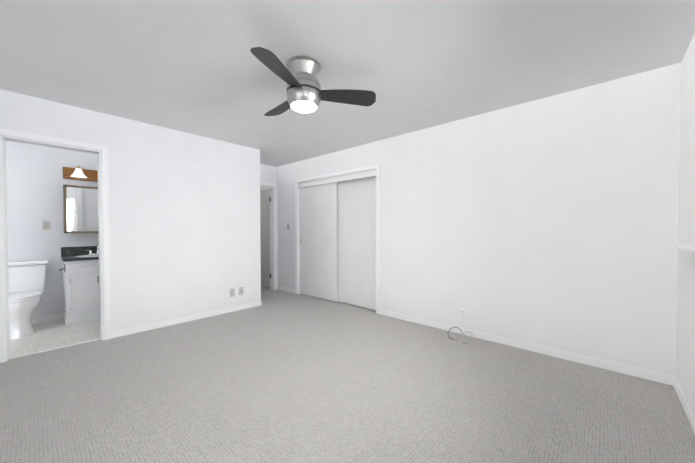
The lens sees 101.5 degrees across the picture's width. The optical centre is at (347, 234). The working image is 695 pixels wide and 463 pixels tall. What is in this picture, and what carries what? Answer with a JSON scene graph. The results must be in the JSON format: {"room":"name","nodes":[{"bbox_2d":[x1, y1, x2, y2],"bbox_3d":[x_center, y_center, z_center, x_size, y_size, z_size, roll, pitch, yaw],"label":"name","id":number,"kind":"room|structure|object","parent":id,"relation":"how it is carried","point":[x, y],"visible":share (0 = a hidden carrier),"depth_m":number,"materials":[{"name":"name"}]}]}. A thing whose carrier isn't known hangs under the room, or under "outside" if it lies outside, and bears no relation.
{"room":"empty bedroom","nodes":[
{"label":"empty bedroom","id":0,"kind":"room"},
{"bbox_2d":[5,140,98,317],"bbox_3d":[-3.685,-0.099,4.007,0.120,2.440,3.526,1,1,42],"label":"wall","id":1,"kind":"structure","parent":0,"point":[36,181],"depth_m":3.65,"materials":[{"name":"paint"}]},
{"bbox_2d":[43,221,50,229],"bbox_3d":[-3.896,-0.123,3.674,0.012,0.118,0.072,1,1,42],"label":"outlet","id":2,"kind":"object","parent":1,"relation":"attached to","point":[46,225],"visible":1,"depth_m":3.68,"materials":[{"name":"grey plastic"}]},
{"bbox_2d":[32,313,62,322],"bbox_3d":[-4.034,1.092,3.542,0.012,0.075,2.100,1,1,42],"label":"baseboard","id":3,"kind":"structure","parent":1,"relation":"attached to","point":[56,316],"depth_m":3.68,"materials":[{"name":"paint"}]},
{"bbox_2d":[63,184,97,232],"bbox_3d":[-3.532,-0.343,4.003,0.100,0.642,0.670,1,1,42],"label":"mirror","id":4,"kind":"object","parent":1,"relation":"attached to","point":[80,209],"visible":0.46,"depth_m":3.84,"materials":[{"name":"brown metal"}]},
{"bbox_2d":[63,165,97,181],"bbox_3d":[-3.488,-0.845,3.954,0.220,0.184,0.670,1,1,42],"label":"sconce","id":5,"kind":"object","parent":1,"relation":"attached to","point":[78,173],"visible":0.58,"depth_m":3.84,"materials":[{"name":"orange wood"}]},
{"bbox_2d":[9,319,99,356],"bbox_3d":[-3.552,1.133,3.108,1.310,0.006,2.100,1,1,42],"label":"floor","id":6,"kind":"structure","parent":0,"point":[46,335],"depth_m":3.15,"materials":[{"name":"white tile"}]},
{"bbox_2d":[8,260,48,339],"bbox_3d":[-3.806,0.728,3.263,0.708,0.800,0.524,1,1,42],"label":"toilet","id":7,"kind":"object","parent":6,"relation":"on","point":[26,284],"visible":0.73,"depth_m":3.32,"materials":[{"name":"white ceramic"}]},
{"bbox_2d":[59,242,99,324],"bbox_3d":[-3.418,0.609,3.891,0.436,1.016,0.766,1,1,42],"label":"bathroom vanity","id":8,"kind":"object","parent":6,"relation":"on","point":[80,269],"visible":0.58,"depth_m":3.65,"materials":[{"name":"paint"}]},
{"bbox_2d":[0,89,260,330],"bbox_3d":[-2.272,-0.091,3.532,0.115,2.440,2.579,1,1,42],"label":"wall","id":9,"kind":"structure","parent":0,"point":[184,223],"depth_m":3.50,"materials":[{"name":"paint"}]},
{"bbox_2d":[8,338,100,358],"bbox_3d":[-2.902,1.136,2.846,0.025,0.009,0.652,1,1,42],"label":"trim","id":10,"kind":"structure","parent":9,"relation":"attached to","point":[53,348],"depth_m":2.81,"materials":[{"name":"paint"}]},
{"bbox_2d":[0,128,110,362],"bbox_3d":[-2.903,0.096,2.830,0.138,2.090,0.798,1,1,42],"label":"door frame","id":11,"kind":"structure","parent":9,"relation":"attached to","point":[101,151],"depth_m":2.84,"materials":[{"name":"paint"}]},
{"bbox_2d":[111,301,261,337],"bbox_3d":[-1.973,1.088,3.789,0.015,0.075,1.848,1,1,42],"label":"baseboard","id":12,"kind":"structure","parent":9,"relation":"attached to","point":[146,327],"depth_m":3.60,"materials":[{"name":"paint"}]},
{"bbox_2d":[230,288,234,296],"bbox_3d":[-1.671,0.842,4.119,0.012,0.118,0.072,1,1,42],"label":"electrical outlet","id":13,"kind":"object","parent":9,"relation":"attached to","point":[232,292],"visible":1,"depth_m":4.12,"materials":[{"name":"grey plastic"}]},
{"bbox_2d":[260,164,273,182],"bbox_3d":[-1.750,-1.138,5.358,0.120,0.405,0.760,1,1,42],"label":"wall","id":14,"kind":"structure","parent":0,"point":[266,173],"depth_m":5.48,"materials":[{"name":"paint"}]},
{"bbox_2d":[260,181,277,289],"bbox_3d":[-1.745,0.044,5.373,0.138,2.110,0.910,1,1,42],"label":"door frame","id":15,"kind":"structure","parent":14,"relation":"attached to","point":[272,187],"depth_m":5.63,"materials":[{"name":"paint"}]},
{"bbox_2d":[274,167,276,183],"bbox_3d":[-1.474,-0.126,5.681,0.120,2.440,0.065,1,1,42],"label":"wall","id":16,"kind":"structure","parent":0,"point":[275,174],"depth_m":5.63,"materials":[{"name":"paint"}]},
{"bbox_2d":[260,189,270,287],"bbox_3d":[-1.845,0.072,5.916,0.809,2.013,0.167,1,1,42],"label":"hall door","id":17,"kind":"structure","parent":16,"relation":"in","point":[265,199],"depth_m":5.84,"materials":[{"name":"paint"}]},
{"bbox_2d":[0,286,694,462],"bbox_3d":[-1.459,1.191,2.823,7.000,0.100,4.720,1,1,42],"label":"floor carpet","id":18,"kind":"object","parent":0,"point":[278,376],"visible":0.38,"depth_m":1.99,"materials":[{"name":"grey carpet"}]},
{"bbox_2d":[448,327,472,343],"bbox_3d":[1.228,1.093,3.109,0.272,0.084,0.274,1,1,42],"label":"cord","id":19,"kind":"object","parent":18,"relation":"on","point":[462,333],"visible":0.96,"depth_m":3.09,"materials":[{"name":"black plastic"}]},
{"bbox_2d":[0,0,694,166],"bbox_3d":[-1.459,-1.349,2.782,7.000,0.100,4.720,1,1,42],"label":"ceiling","id":20,"kind":"structure","parent":0,"point":[197,67],"depth_m":2.05,"materials":[{"name":"paint"}]},
{"bbox_2d":[250,47,375,115],"bbox_3d":[-0.422,-1.125,2.212,0.954,0.330,1.013,1,1,42],"label":"ceiling fan","id":21,"kind":"object","parent":20,"relation":"hanging from","point":[305,93],"visible":1,"depth_m":2.08,"materials":[{"name":"silver metal"}]},
{"bbox_2d":[260,63,680,375],"bbox_3d":[0.028,-0.106,4.450,7.000,2.440,0.120,1,1,42],"label":"wall","id":22,"kind":"structure","parent":0,"point":[551,222],"depth_m":2.71,"materials":[{"name":"paint"}]},
{"bbox_2d":[277,286,294,293],"bbox_3d":[-1.187,1.060,5.477,0.605,0.075,0.012,1,1,42],"label":"baseboard","id":23,"kind":"structure","parent":22,"relation":"attached to","point":[278,287],"depth_m":5.46,"materials":[{"name":"paint"}]},
{"bbox_2d":[300,182,337,301],"bbox_3d":[-0.524,0.102,4.926,0.943,1.981,0.038,1,1,42],"label":"closet door","id":24,"kind":"structure","parent":22,"relation":"in","point":[318,247],"depth_m":4.87,"materials":[{"name":"paint"}]},
{"bbox_2d":[295,164,379,313],"bbox_3d":[-0.214,0.056,4.662,1.910,2.110,0.138,1,1,42],"label":"trim","id":25,"kind":"structure","parent":22,"relation":"attached to","point":[348,176],"depth_m":4.46,"materials":[{"name":"paint"}]},
{"bbox_2d":[337,176,375,309],"bbox_3d":[0.140,0.111,4.392,0.868,1.981,0.038,1,1,42],"label":"closet door","id":26,"kind":"structure","parent":22,"relation":"in","point":[356,226],"depth_m":4.36,"materials":[{"name":"paint"}]},
{"bbox_2d":[460,308,466,318],"bbox_3d":[1.312,0.894,3.219,0.072,0.118,0.012,1,1,42],"label":"electrical outlet","id":27,"kind":"object","parent":22,"relation":"attached to","point":[463,311],"visible":1,"depth_m":3.22,"materials":[{"name":"white plastic"}]},
{"bbox_2d":[380,309,671,384],"bbox_3d":[1.467,1.099,3.082,2.725,0.075,0.012,1,1,42],"label":"baseboard","id":28,"kind":"structure","parent":22,"relation":"attached to","point":[629,370],"depth_m":2.69,"materials":[{"name":"paint"}]},
{"bbox_2d":[675,34,694,414],"bbox_3d":[2.371,-0.064,1.912,0.120,2.440,0.750,1,1,42],"label":"wall","id":29,"kind":"structure","parent":0,"point":[685,351],"depth_m":1.92,"materials":[{"name":"paint"}]},
{"bbox_2d":[671,376,694,432],"bbox_3d":[1.250,1.137,0.788,0.012,0.075,3.710,1,1,42],"label":"baseboard","id":30,"kind":"structure","parent":29,"relation":"attached to","point":[691,417],"depth_m":1.86,"materials":[{"name":"paint"}]},
{"bbox_3d":[1.678,0.623,1.155,0.120,1.090,1.320,1,1,42],"label":"wall","id":31,"kind":"structure","parent":0,"visible":0},
{"bbox_2d":[674,174,694,259],"bbox_3d":[1.749,-0.394,1.259,0.175,1.110,1.765,1,1,42],"label":"window","id":32,"kind":"structure","parent":31,"relation":"in","point":[689,251],"depth_m":1.72,"materials":[{"name":"paint"}]}
]}

